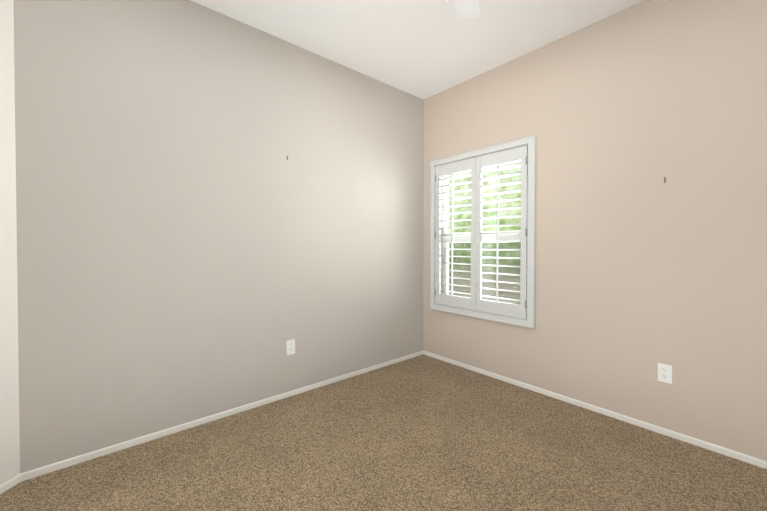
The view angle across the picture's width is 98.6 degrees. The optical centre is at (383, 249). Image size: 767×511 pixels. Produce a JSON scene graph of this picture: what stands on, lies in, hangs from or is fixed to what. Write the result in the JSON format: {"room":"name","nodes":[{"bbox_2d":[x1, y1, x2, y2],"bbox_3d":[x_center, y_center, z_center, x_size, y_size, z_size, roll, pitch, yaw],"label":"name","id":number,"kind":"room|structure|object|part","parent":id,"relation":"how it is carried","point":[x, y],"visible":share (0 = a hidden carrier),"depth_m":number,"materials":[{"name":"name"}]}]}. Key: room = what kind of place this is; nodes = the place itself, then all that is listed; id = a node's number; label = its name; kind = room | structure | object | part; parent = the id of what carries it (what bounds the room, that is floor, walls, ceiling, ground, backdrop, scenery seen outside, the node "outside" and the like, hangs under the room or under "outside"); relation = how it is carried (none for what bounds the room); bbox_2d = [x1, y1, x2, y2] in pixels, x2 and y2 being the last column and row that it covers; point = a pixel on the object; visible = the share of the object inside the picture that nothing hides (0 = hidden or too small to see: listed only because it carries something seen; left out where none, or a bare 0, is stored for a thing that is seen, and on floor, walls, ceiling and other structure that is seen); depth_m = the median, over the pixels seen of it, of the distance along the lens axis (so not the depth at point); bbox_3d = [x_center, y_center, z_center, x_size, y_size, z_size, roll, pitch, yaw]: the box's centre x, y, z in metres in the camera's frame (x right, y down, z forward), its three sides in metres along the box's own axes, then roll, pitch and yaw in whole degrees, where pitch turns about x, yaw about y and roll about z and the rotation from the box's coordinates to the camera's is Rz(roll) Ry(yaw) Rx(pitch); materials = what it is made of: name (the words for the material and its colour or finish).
{"room":"empty bedroom","nodes":[
{"label":"empty bedroom","id":0,"kind":"room"},
{"bbox_2d":[0,0,19,484],"bbox_3d":[-1.925,-0.211,1.043,0.140,2.740,1.184,0,1,4],"label":"wall","id":1,"kind":"structure","parent":0,"point":[9,425],"depth_m":1.60,"materials":[{"name":"paint"}]},
{"bbox_2d":[0,474,20,493],"bbox_3d":[-1.849,1.140,1.054,0.011,0.037,1.184,0,1,4],"label":"baseboard","id":2,"kind":"structure","parent":1,"relation":"attached to","point":[9,484],"depth_m":1.60,"materials":[{"name":"white wood"}]},
{"bbox_2d":[13,0,423,472],"bbox_3d":[-0.704,-0.232,2.675,3.161,2.740,0.140,-1,1,-41],"label":"wall","id":3,"kind":"structure","parent":0,"point":[193,243],"depth_m":2.12,"materials":[{"name":"paint"}]},
{"bbox_2d":[20,350,423,481],"bbox_3d":[-0.688,1.121,2.606,2.968,0.037,0.011,-1,1,-41],"label":"baseboard","id":4,"kind":"structure","parent":3,"relation":"attached to","point":[40,471],"depth_m":2.11,"materials":[{"name":"white wood"}]},
{"bbox_2d":[286,339,294,354],"bbox_3d":[-0.723,0.759,2.574,0.070,0.114,0.008,-1,1,-41],"label":"outlet","id":5,"kind":"object","parent":3,"relation":"attached to","point":[290,347],"visible":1,"depth_m":2.57,"materials":[{"name":"white plastic"}]},
{"bbox_2d":[0,354,766,510],"bbox_3d":[0.079,1.218,1.097,4.100,0.120,3.580,-1,1,-41],"label":"floor","id":6,"kind":"structure","parent":0,"point":[423,432],"depth_m":1.78,"materials":[{"name":"carpet"}]},
{"bbox_2d":[191,0,644,99],"bbox_3d":[0.079,-1.641,1.061,4.100,0.120,3.580,-1,1,-41],"label":"ceiling","id":7,"kind":"structure","parent":0,"point":[423,49],"depth_m":2.39,"materials":[{"name":"white paint"}]},
{"bbox_2d":[445,0,479,18],"bbox_3d":[0.255,-1.272,1.224,0.995,0.623,0.995,0,1,-26],"label":"ceiling fan","id":8,"kind":"object","parent":7,"relation":"hanging from","point":[466,9],"visible":1,"depth_m":1.77,"materials":[{"name":"white"}]},
{"bbox_2d":[423,0,766,460],"bbox_3d":[1.571,-0.228,2.365,0.160,2.740,3.580,-1,1,-41],"label":"wall","id":9,"kind":"structure","parent":0,"point":[643,269],"depth_m":2.13,"materials":[{"name":"paint"}]},
{"bbox_2d":[430,135,535,328],"bbox_3d":[0.900,-0.147,3.090,0.211,1.546,1.093,-1,1,-41],"label":"window shutter","id":10,"kind":"object","parent":9,"relation":"attached to","point":[475,162],"visible":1,"depth_m":3.02,"materials":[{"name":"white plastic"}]},
{"bbox_3d":[0.698,-0.148,3.232,0.090,1.410,0.477,-1,1,-41],"label":"panel","id":11,"kind":"part","parent":10,"relation":"part of","materials":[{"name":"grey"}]},
{"bbox_3d":[1.011,-0.144,2.868,0.090,1.410,0.477,-1,1,-41],"label":"panel","id":12,"kind":"part","parent":10,"relation":"part of","materials":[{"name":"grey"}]},
{"bbox_2d":[423,351,766,468],"bbox_3d":[1.506,1.124,2.326,0.011,0.037,3.300,-1,1,-41],"label":"baseboard","id":13,"kind":"structure","parent":9,"relation":"attached to","point":[708,445],"depth_m":2.20,"materials":[{"name":"white wood"}]},
{"bbox_2d":[657,363,671,383],"bbox_3d":[1.745,0.765,2.047,0.008,0.114,0.070,-1,1,-41],"label":"outlet","id":14,"kind":"object","parent":9,"relation":"attached to","point":[664,373],"visible":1,"depth_m":2.04,"materials":[{"name":"white plastic"}]},
{"label":"outside","id":15,"kind":"structure","parent":0,"visible":0},
{"bbox_2d":[448,161,520,304],"bbox_3d":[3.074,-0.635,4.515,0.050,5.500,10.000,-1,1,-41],"label":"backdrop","id":16,"kind":"structure","parent":15,"point":[510,204],"depth_m":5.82,"materials":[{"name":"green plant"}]}
]}

